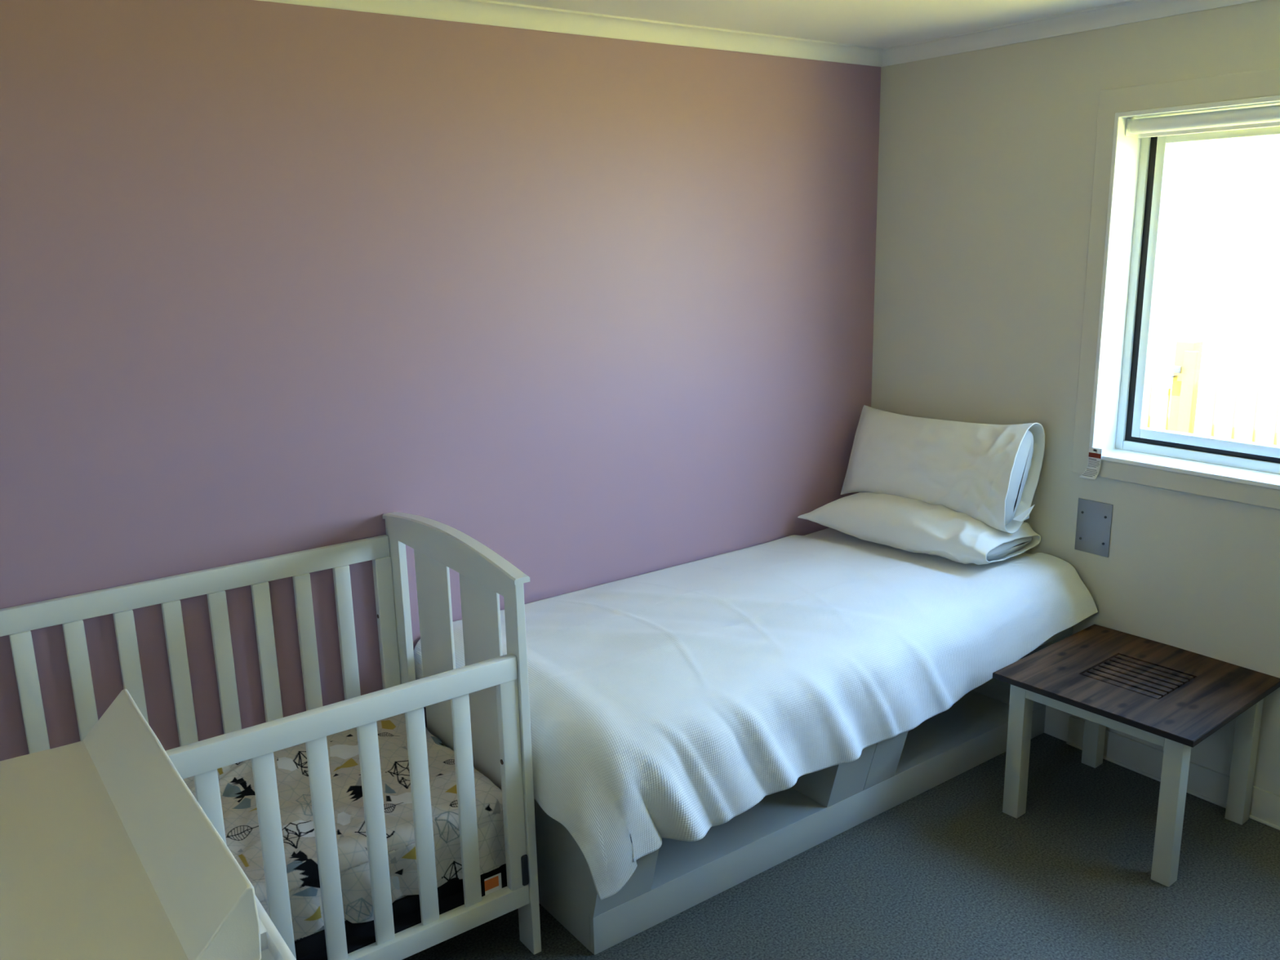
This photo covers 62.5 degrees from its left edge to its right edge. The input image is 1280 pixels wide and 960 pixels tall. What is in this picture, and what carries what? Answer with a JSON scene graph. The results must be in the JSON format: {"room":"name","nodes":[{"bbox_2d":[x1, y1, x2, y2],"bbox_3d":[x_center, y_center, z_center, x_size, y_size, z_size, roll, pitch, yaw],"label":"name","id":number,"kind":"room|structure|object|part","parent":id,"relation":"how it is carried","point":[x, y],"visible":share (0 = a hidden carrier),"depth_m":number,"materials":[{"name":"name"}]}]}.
{"room":"nursery bedroom","nodes":[
{"label":"nursery bedroom","id":0,"kind":"room"},
{"bbox_2d":[0,0,880,760],"bbox_3d":[-0.955,-0.074,2.864,4.500,2.362,0.150,-11,16,-35],"label":"wall","id":1,"kind":"structure","parent":0,"point":[276,278],"depth_m":2.88,"materials":[{"name":"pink paint"}]},
{"bbox_2d":[256,0,883,66],"bbox_3d":[-0.859,-1.192,2.562,4.350,0.052,0.052,-11,16,-35],"label":"trim","id":2,"kind":"structure","parent":1,"relation":"attached to","point":[486,12],"depth_m":3.10,"materials":[{"name":"white paint"}]},
{"bbox_2d":[488,0,1131,48],"bbox_3d":[0.243,-0.972,1.090,4.670,0.150,4.050,-11,16,-35],"label":"ceiling","id":3,"kind":"structure","parent":0,"point":[879,24],"depth_m":3.13,"materials":[{"name":"white paint"}]},
{"bbox_2d":[402,733,1279,959],"bbox_3d":[0.296,1.458,1.663,4.670,0.120,4.050,-11,16,-35],"label":"floor","id":4,"kind":"structure","parent":0,"point":[943,873],"depth_m":2.82,"materials":[{"name":"grey carpet"}]},
{"bbox_2d":[0,511,541,959],"bbox_3d":[-1.016,0.722,2.418,1.374,1.020,0.748,-11,16,-35],"label":"cot","id":5,"kind":"object","parent":4,"relation":"on","point":[479,710],"visible":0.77,"depth_m":2.52,"materials":[{"name":"white paint"}]},
{"bbox_3d":[-1.240,0.285,2.611,1.309,0.062,0.022,-11,16,-35],"label":"rail","id":6,"kind":"part","parent":5,"relation":"part of","materials":[{"name":"white paint"}]},
{"bbox_3d":[-0.820,0.534,2.086,1.309,0.058,0.030,-11,16,-35],"label":"rail","id":7,"kind":"part","parent":5,"relation":"part of","materials":[{"name":"white paint"}]},
{"bbox_2d":[294,863,506,959],"bbox_3d":[-1.029,0.930,2.483,1.278,0.184,0.628,-11,16,-35],"label":"mattress","id":8,"kind":"object","parent":5,"relation":"on","point":[403,905],"visible":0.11,"depth_m":2.44,"materials":[{"name":"grey fabric"}]},
{"bbox_2d":[182,712,506,941],"bbox_3d":[-1.003,0.927,2.478,1.261,0.237,0.672,-11,16,-35],"label":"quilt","id":9,"kind":"object","parent":8,"relation":"on","point":[236,781],"visible":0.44,"depth_m":2.52,"materials":[{"name":"fabric"}]},
{"bbox_3d":[-1.008,0.904,2.479,1.261,0.191,0.656,-11,16,-35],"label":"bobble trim","id":10,"kind":"part","parent":9,"relation":"part of","materials":[{"name":"black"}]},
{"bbox_3d":[-1.016,1.033,2.495,1.307,0.020,0.670,-11,16,-35],"label":"board","id":11,"kind":"part","parent":5,"relation":"part of","materials":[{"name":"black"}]},
{"bbox_3d":[-0.807,1.114,2.223,1.309,0.053,0.030,-11,16,-35],"label":"rail","id":12,"kind":"part","parent":5,"relation":"part of","materials":[{"name":"white paint"}]},
{"bbox_3d":[-0.489,0.148,2.688,0.040,0.048,0.747,-11,16,-35],"label":"cap rail","id":13,"kind":"part","parent":5,"relation":"part of","materials":[{"name":"white paint"}]},
{"bbox_3d":[-0.484,0.627,2.803,0.022,1.006,0.738,-11,16,-35],"label":"panel","id":14,"kind":"part","parent":5,"relation":"part of","materials":[{"name":"white paint"}]},
{"bbox_2d":[255,896,296,959],"bbox_3d":[-0.912,1.035,1.411,0.805,0.870,0.990,-11,16,-35],"label":"table","id":15,"kind":"object","parent":4,"relation":"on","point":[273,947],"visible":0.06,"depth_m":1.37,"materials":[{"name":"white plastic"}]},
{"bbox_2d":[0,688,261,959],"bbox_3d":[-0.954,0.534,1.410,0.655,0.105,0.742,-11,16,-35],"label":"mat","id":16,"kind":"object","parent":15,"relation":"on","point":[107,852],"visible":1,"depth_m":1.46,"materials":[{"name":"beige plastic"}]},
{"bbox_2d":[533,626,1073,955],"bbox_3d":[0.428,0.766,3.408,1.906,0.420,0.919,-11,16,-35],"label":"bed base","id":17,"kind":"object","parent":4,"relation":"on","point":[678,876],"visible":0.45,"depth_m":2.99,"materials":[{"name":"grey laminate"}]},
{"bbox_3d":[-0.332,0.910,2.867,0.018,0.420,0.919,-11,16,-35],"label":"panel","id":18,"kind":"part","parent":17,"relation":"part of","materials":[{"name":"grey laminate"}]},
{"bbox_3d":[-0.021,0.924,2.588,0.160,0.293,0.095,-11,16,-35],"label":"panel","id":19,"kind":"part","parent":17,"relation":"part of","materials":[{"name":"grey laminate"}]},
{"bbox_2d":[413,527,1097,900],"bbox_3d":[0.406,0.555,3.283,1.983,0.424,1.000,-11,16,-35],"label":"duvet","id":20,"kind":"object","parent":17,"relation":"on","point":[669,702],"visible":0.88,"depth_m":2.91,"materials":[{"name":"white fabric"}]},
{"bbox_2d":[797,492,1040,564],"bbox_3d":[0.974,0.148,3.742,0.418,0.184,0.749,-11,16,-35],"label":"pillow","id":21,"kind":"object","parent":20,"relation":"on","point":[907,524],"visible":0.82,"depth_m":3.58,"materials":[{"name":"white fabric"}]},
{"bbox_2d":[840,404,1044,533],"bbox_3d":[1.041,-0.064,3.732,0.221,0.363,0.763,-11,16,-35],"label":"pillow","id":22,"kind":"object","parent":21,"relation":"on","point":[988,473],"visible":0.99,"depth_m":3.58,"materials":[{"name":"white fabric"}]},
{"bbox_3d":[0.620,0.803,3.044,0.152,0.293,0.095,-11,16,-35],"label":"panel","id":23,"kind":"part","parent":17,"relation":"part of","materials":[{"name":"grey laminate"}]},
{"bbox_3d":[0.739,0.780,3.129,0.138,0.293,0.095,-11,16,-35],"label":"panel","id":24,"kind":"part","parent":17,"relation":"part of","materials":[{"name":"grey laminate"}]},
{"bbox_3d":[1.394,0.656,3.595,0.098,0.293,0.095,-11,16,-35],"label":"panel","id":25,"kind":"part","parent":17,"relation":"part of","materials":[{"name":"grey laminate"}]},
{"bbox_2d":[992,624,1279,887],"bbox_3d":[1.456,0.791,3.127,0.587,0.456,0.576,-12,17,-38],"label":"side table","id":26,"kind":"object","parent":4,"relation":"on","point":[1172,698],"visible":1,"depth_m":3.05,"materials":[{"name":"brown wood"}]},
{"bbox_3d":[1.134,0.799,3.159,0.050,0.439,0.050,-12,17,-38],"label":"leg","id":27,"kind":"part","parent":26,"relation":"part of","materials":[{"name":"beige paint"}]},
{"bbox_3d":[1.493,0.725,3.442,0.050,0.439,0.050,-12,17,-38],"label":"leg","id":28,"kind":"part","parent":26,"relation":"part of","materials":[{"name":"beige paint"}]},
{"bbox_3d":[1.420,0.874,2.816,0.050,0.439,0.050,-12,17,-38],"label":"leg","id":29,"kind":"part","parent":26,"relation":"part of","materials":[{"name":"beige paint"}]},
{"bbox_3d":[1.779,0.799,3.099,0.050,0.439,0.050,-12,17,-38],"label":"leg","id":30,"kind":"part","parent":26,"relation":"part of","materials":[{"name":"beige paint"}]},
{"bbox_2d":[871,0,1279,795],"bbox_3d":[2.081,-0.094,2.668,0.170,2.362,4.050,-11,16,-35],"label":"wall","id":31,"kind":"structure","parent":0,"point":[986,157],"depth_m":3.44,"materials":[{"name":"beige paint"}]},
{"bbox_2d":[881,0,1260,66],"bbox_3d":[1.967,-1.201,2.339,0.052,0.052,3.750,-11,16,-35],"label":"trim","id":32,"kind":"structure","parent":31,"relation":"attached to","point":[1133,11],"depth_m":3.27,"materials":[{"name":"white paint"}]},
{"bbox_2d":[1079,446,1102,479],"bbox_3d":[1.444,-0.054,3.378,0.017,0.100,0.061,-11,16,-35],"label":"card","id":33,"kind":"object","parent":31,"relation":"attached to","point":[1093,468],"visible":1,"depth_m":3.38,"materials":[{"name":"white paper"}]},
{"bbox_2d":[1074,497,1112,557],"bbox_3d":[1.476,0.155,3.431,0.005,0.176,0.119,-11,16,-35],"label":"wall plate","id":34,"kind":"object","parent":31,"relation":"attached to","point":[1094,518],"visible":1,"depth_m":3.43,"materials":[{"name":"silver metal"}]},
{"bbox_2d":[1066,715,1279,830],"bbox_3d":[2.307,1.101,2.509,0.018,0.101,2.820,-11,16,-35],"label":"baseboard","id":35,"kind":"structure","parent":31,"relation":"attached to","point":[1204,783],"depth_m":3.30,"materials":[{"name":"beige paint"}]},
{"bbox_2d":[1071,66,1279,510],"bbox_3d":[1.980,-0.435,2.562,0.012,1.186,1.941,-11,16,-35],"label":"trim","id":36,"kind":"structure","parent":31,"relation":"attached to","point":[1262,82],"depth_m":3.19,"materials":[{"name":"beige paint"}]},
{"bbox_2d":[1088,95,1279,489],"bbox_3d":[2.028,-0.439,2.597,0.141,1.055,1.822,-11,16,-35],"label":"window frame","id":37,"kind":"structure","parent":31,"relation":"attached to","point":[1126,150],"depth_m":3.26,"materials":[{"name":"white"}]},
{"bbox_2d":[1115,126,1279,474],"bbox_3d":[2.099,-0.452,2.648,0.050,1.028,1.795,-11,16,-35],"label":"window","id":38,"kind":"structure","parent":31,"relation":"in","point":[1132,434],"depth_m":3.28,"materials":[{"name":"silver metal"}]},
{"bbox_2d":[1124,104,1279,137],"bbox_3d":[2.014,-0.909,2.483,0.052,0.058,1.793,-11,16,-35],"label":"roller blind","id":39,"kind":"object","parent":38,"relation":"attached to","point":[1264,116],"visible":1,"depth_m":3.00,"materials":[{"name":"white fabric"}]},
{"label":"outside","id":40,"kind":"structure","parent":0,"visible":0},
{"bbox_2d":[1149,288,1279,434],"bbox_3d":[0.935,1.134,4.457,60.000,0.100,50.000,-11,16,-35],"label":"ground","id":41,"kind":"structure","parent":40,"point":[1239,331],"depth_m":19.35,"materials":[{"name":"white"}]},
{"bbox_2d":[1145,383,1170,430],"bbox_3d":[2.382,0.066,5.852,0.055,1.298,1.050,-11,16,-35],"label":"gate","id":42,"kind":"object","parent":41,"relation":"on","point":[1158,419],"visible":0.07,"depth_m":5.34,"materials":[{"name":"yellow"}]},
{"bbox_3d":[2.380,-0.370,5.756,0.035,0.070,1.050,-11,16,-35],"label":"fence rail","id":43,"kind":"part","parent":42,"relation":"part of","materials":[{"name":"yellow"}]},
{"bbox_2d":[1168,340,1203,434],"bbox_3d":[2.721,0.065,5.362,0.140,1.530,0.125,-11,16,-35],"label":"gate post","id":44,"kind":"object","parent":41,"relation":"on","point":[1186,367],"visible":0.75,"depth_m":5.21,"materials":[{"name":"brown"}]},
{"bbox_2d":[1194,382,1279,445],"bbox_3d":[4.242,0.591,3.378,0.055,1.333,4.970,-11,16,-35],"label":"fence","id":45,"kind":"object","parent":41,"relation":"on","point":[1265,433],"visible":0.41,"depth_m":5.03,"materials":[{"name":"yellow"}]},
{"bbox_3d":[4.241,0.172,3.285,0.035,0.070,4.970,-11,16,-35],"label":"fence rail","id":46,"kind":"part","parent":45,"relation":"part of","materials":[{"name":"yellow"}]}
]}

